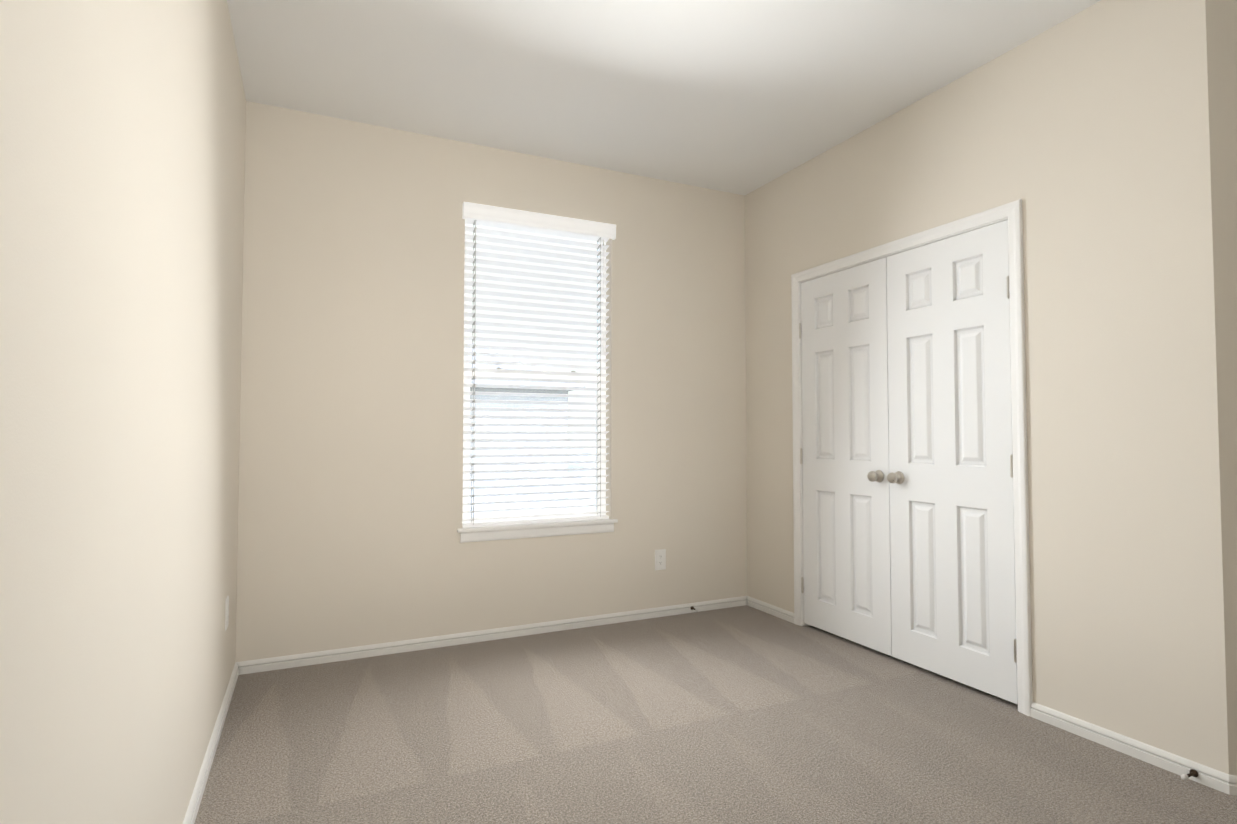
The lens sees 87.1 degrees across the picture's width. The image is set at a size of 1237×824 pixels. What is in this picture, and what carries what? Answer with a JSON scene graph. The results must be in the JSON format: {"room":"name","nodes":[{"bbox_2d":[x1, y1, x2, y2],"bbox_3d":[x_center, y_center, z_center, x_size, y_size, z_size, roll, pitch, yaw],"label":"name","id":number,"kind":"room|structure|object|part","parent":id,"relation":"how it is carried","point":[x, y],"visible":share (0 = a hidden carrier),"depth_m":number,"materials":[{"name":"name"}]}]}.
{"room":"empty bedroom","nodes":[
{"label":"empty bedroom","id":0,"kind":"room"},
{"bbox_2d":[0,0,245,823],"bbox_3d":[-0.939,-0.206,1.107,0.140,2.790,4.760,1,-2,-25],"label":"wall","id":1,"kind":"structure","parent":0,"point":[122,151],"depth_m":1.15,"materials":[{"name":"paint"}]},
{"bbox_2d":[183,661,242,823],"bbox_3d":[-0.868,1.160,1.095,0.015,0.058,4.480,1,-2,-25],"label":"baseboard","id":2,"kind":"structure","parent":1,"relation":"attached to","point":[190,817],"depth_m":2.28,"materials":[{"name":"paint"}]},
{"bbox_2d":[225,596,228,630],"bbox_3d":[-1.641,0.843,2.732,0.008,0.128,0.078,1,-2,-25],"label":"electrical outlet","id":3,"kind":"object","parent":1,"relation":"attached to","point":[226,612],"visible":1,"depth_m":2.70,"materials":[{"name":"plastic"}]},
{"bbox_2d":[235,101,746,661],"bbox_3d":[-0.173,-0.110,4.035,4.030,2.790,0.160,1,-2,-25],"label":"wall","id":4,"kind":"structure","parent":0,"point":[351,403],"depth_m":3.53,"materials":[{"name":"paint"}]},
{"bbox_2d":[243,596,746,673],"bbox_3d":[-0.466,1.248,3.755,2.960,0.058,0.015,1,-2,-25],"label":"baseboard","id":5,"kind":"structure","parent":4,"relation":"attached to","point":[292,661],"depth_m":3.59,"materials":[{"name":"paint"}]},
{"bbox_2d":[462,224,605,522],"bbox_3d":[-0.503,-0.241,3.924,0.905,1.828,0.065,1,-2,-25],"label":"window","id":6,"kind":"structure","parent":4,"relation":"in","point":[466,460],"depth_m":3.91,"materials":[{"name":"plastic"}]},
{"bbox_2d":[462,202,615,527],"bbox_3d":[-0.459,-0.254,3.831,0.933,1.814,0.113,1,-2,-25],"label":"window blind","id":7,"kind":"object","parent":6,"relation":"attached to","point":[473,214],"visible":0.92,"depth_m":3.84,"materials":[{"name":"plastic"}]},
{"bbox_3d":[-0.471,0.642,3.828,0.893,0.022,0.050,1,-2,-25],"label":"rail","id":8,"kind":"part","parent":7,"relation":"part of","materials":[{"name":"white plastic"}]},
{"bbox_2d":[460,523,613,542],"bbox_3d":[-0.450,0.697,3.781,0.929,0.058,0.013,1,-2,-25],"label":"apron","id":9,"kind":"object","parent":4,"relation":"attached to","point":[529,533],"visible":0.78,"depth_m":3.76,"materials":[{"name":"paint"}]},
{"bbox_2d":[457,519,617,532],"bbox_3d":[-0.464,0.659,3.812,0.965,0.020,0.117,1,-2,-25],"label":"stool","id":10,"kind":"object","parent":4,"relation":"attached to","point":[525,526],"visible":0.88,"depth_m":3.74,"materials":[{"name":"paint"}]},
{"bbox_2d":[655,549,665,569],"bbox_3d":[0.266,0.933,4.114,0.078,0.128,0.008,1,-2,-25],"label":"electrical outlet","id":11,"kind":"object","parent":4,"relation":"attached to","point":[660,559],"visible":1,"depth_m":4.11,"materials":[{"name":"plastic"}]},
{"bbox_2d":[227,0,1100,195],"bbox_3d":[0.819,-1.633,1.987,4.030,0.120,4.760,1,-2,-25],"label":"ceiling","id":12,"kind":"structure","parent":0,"point":[743,97],"depth_m":2.92,"materials":[{"name":"paint"}]},
{"bbox_2d":[194,605,1236,823],"bbox_3d":[0.819,1.275,1.890,4.030,0.120,4.760,1,-2,-25],"label":"floor","id":13,"kind":"structure","parent":0,"point":[745,714],"depth_m":2.42,"materials":[{"name":"carpet"}]},
{"bbox_2d":[745,0,1228,773],"bbox_3d":[1.467,-0.134,3.312,0.115,2.790,2.550,1,-2,-25],"label":"wall","id":14,"kind":"structure","parent":0,"point":[1083,134],"depth_m":2.48,"materials":[{"name":"paint"}]},
{"bbox_2d":[747,596,793,622],"bbox_3d":[0.975,1.261,4.152,0.015,0.058,0.449,1,-2,-25],"label":"baseboard","id":15,"kind":"structure","parent":14,"relation":"attached to","point":[786,615],"depth_m":4.15,"materials":[{"name":"paint"}]},
{"bbox_2d":[799,323,800,338],"bbox_3d":[1.114,-0.492,3.955,0.039,0.098,0.012,1,-2,-25],"label":"closet door hinge","id":16,"kind":"object","parent":14,"relation":"attached to","point":[800,330],"visible":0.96,"depth_m":3.94,"materials":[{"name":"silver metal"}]},
{"bbox_2d":[800,448,801,463],"bbox_3d":[1.114,0.267,3.930,0.039,0.098,0.012,1,-2,-25],"label":"closet door hinge","id":17,"kind":"object","parent":14,"relation":"attached to","point":[801,456],"visible":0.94,"depth_m":3.92,"materials":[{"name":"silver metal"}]},
{"bbox_2d":[801,577,803,592],"bbox_3d":[1.114,1.037,3.905,0.039,0.098,0.012,1,-2,-25],"label":"closet door hinge","id":18,"kind":"object","parent":14,"relation":"attached to","point":[802,585],"visible":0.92,"depth_m":3.90,"materials":[{"name":"silver metal"}]},
{"bbox_2d":[801,257,891,655],"bbox_3d":[1.233,0.228,3.627,0.101,2.044,0.648,1,-2,-25],"label":"closet door leaf","id":19,"kind":"structure","parent":14,"relation":"in","point":[846,501],"depth_m":3.60,"materials":[{"name":"paint"}]},
{"bbox_3d":[1.329,0.334,3.379,0.066,0.065,0.065,1,-2,-25],"label":"closet door knob","id":20,"kind":"part","parent":19,"relation":"part of","materials":[{"name":"silver metal"}]},
{"bbox_2d":[791,199,1032,715],"bbox_3d":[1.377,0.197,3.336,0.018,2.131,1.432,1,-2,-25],"label":"door frame","id":21,"kind":"structure","parent":14,"relation":"attached to","point":[1011,212],"depth_m":2.74,"materials":[{"name":"paint"}]},
{"bbox_2d":[886,220,1017,703],"bbox_3d":[1.512,0.208,3.038,0.101,2.044,0.648,1,-2,-25],"label":"closet door leaf","id":22,"kind":"structure","parent":14,"relation":"in","point":[953,595],"depth_m":3.01,"materials":[{"name":"paint"}]},
{"bbox_3d":[1.384,0.330,3.264,0.066,0.065,0.065,1,-2,-25],"label":"closet door knob","id":23,"kind":"part","parent":22,"relation":"part of","materials":[{"name":"silver metal"}]},
{"bbox_2d":[1006,276,1009,298],"bbox_3d":[1.671,-0.531,2.777,0.039,0.098,0.012,1,-2,-25],"label":"closet door hinge","id":24,"kind":"object","parent":14,"relation":"attached to","point":[1008,293],"visible":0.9,"depth_m":2.77,"materials":[{"name":"silver metal"}]},
{"bbox_2d":[1010,454,1012,477],"bbox_3d":[1.671,0.228,2.752,0.039,0.098,0.012,1,-2,-25],"label":"closet door hinge","id":25,"kind":"object","parent":14,"relation":"attached to","point":[1011,465],"visible":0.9,"depth_m":2.74,"materials":[{"name":"silver metal"}]},
{"bbox_2d":[1014,639,1016,662],"bbox_3d":[1.671,0.998,2.727,0.039,0.098,0.012,1,-2,-25],"label":"closet door hinge","id":26,"kind":"object","parent":14,"relation":"attached to","point":[1015,652],"visible":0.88,"depth_m":2.72,"materials":[{"name":"silver metal"}]},
{"bbox_2d":[1030,702,1236,795],"bbox_3d":[2.312,1.196,2.180,0.746,0.058,1.396,1,-2,-25],"label":"baseboard","id":27,"kind":"structure","parent":14,"relation":"attached to","point":[1223,782],"depth_m":2.30,"materials":[{"name":"paint"}]},
{"bbox_2d":[1186,769,1198,776],"bbox_3d":[1.887,1.198,2.149,0.052,0.023,0.024,1,-2,-25],"label":"door stop","id":28,"kind":"object","parent":27,"relation":"attached to","point":[1193,773],"visible":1,"depth_m":2.15,"materials":[{"name":"brown metal"}]},
{"bbox_2d":[1181,774,1188,779],"bbox_3d":[1.855,1.197,2.134,0.019,0.017,0.017,1,-2,-25],"label":"door stop","id":29,"kind":"object","parent":28,"relation":"attached to","point":[1184,777],"visible":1,"depth_m":2.13,"materials":[{"name":"rubber"}]},
{"bbox_2d":[1205,0,1236,775],"bbox_3d":[2.509,-0.177,2.000,1.125,2.790,0.115,-1,-2,20],"label":"wall","id":30,"kind":"structure","parent":0,"point":[1221,27],"depth_m":2.13,"materials":[{"name":"paint"}]},
{"label":"outside","id":31,"kind":"structure","parent":0,"visible":0},
{"bbox_2d":[469,449,594,516],"bbox_3d":[-11.791,2.546,29.584,64.000,0.170,56.020,1,-2,-25],"label":"ground","id":32,"kind":"structure","parent":31,"point":[535,489],"depth_m":16.65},
{"bbox_2d":[466,341,584,474],"bbox_3d":[-10.870,-0.595,26.570,16.200,5.950,11.200,1,-2,-25],"label":"house","id":33,"kind":"structure","parent":32,"relation":"on","point":[513,436],"depth_m":24.44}
]}

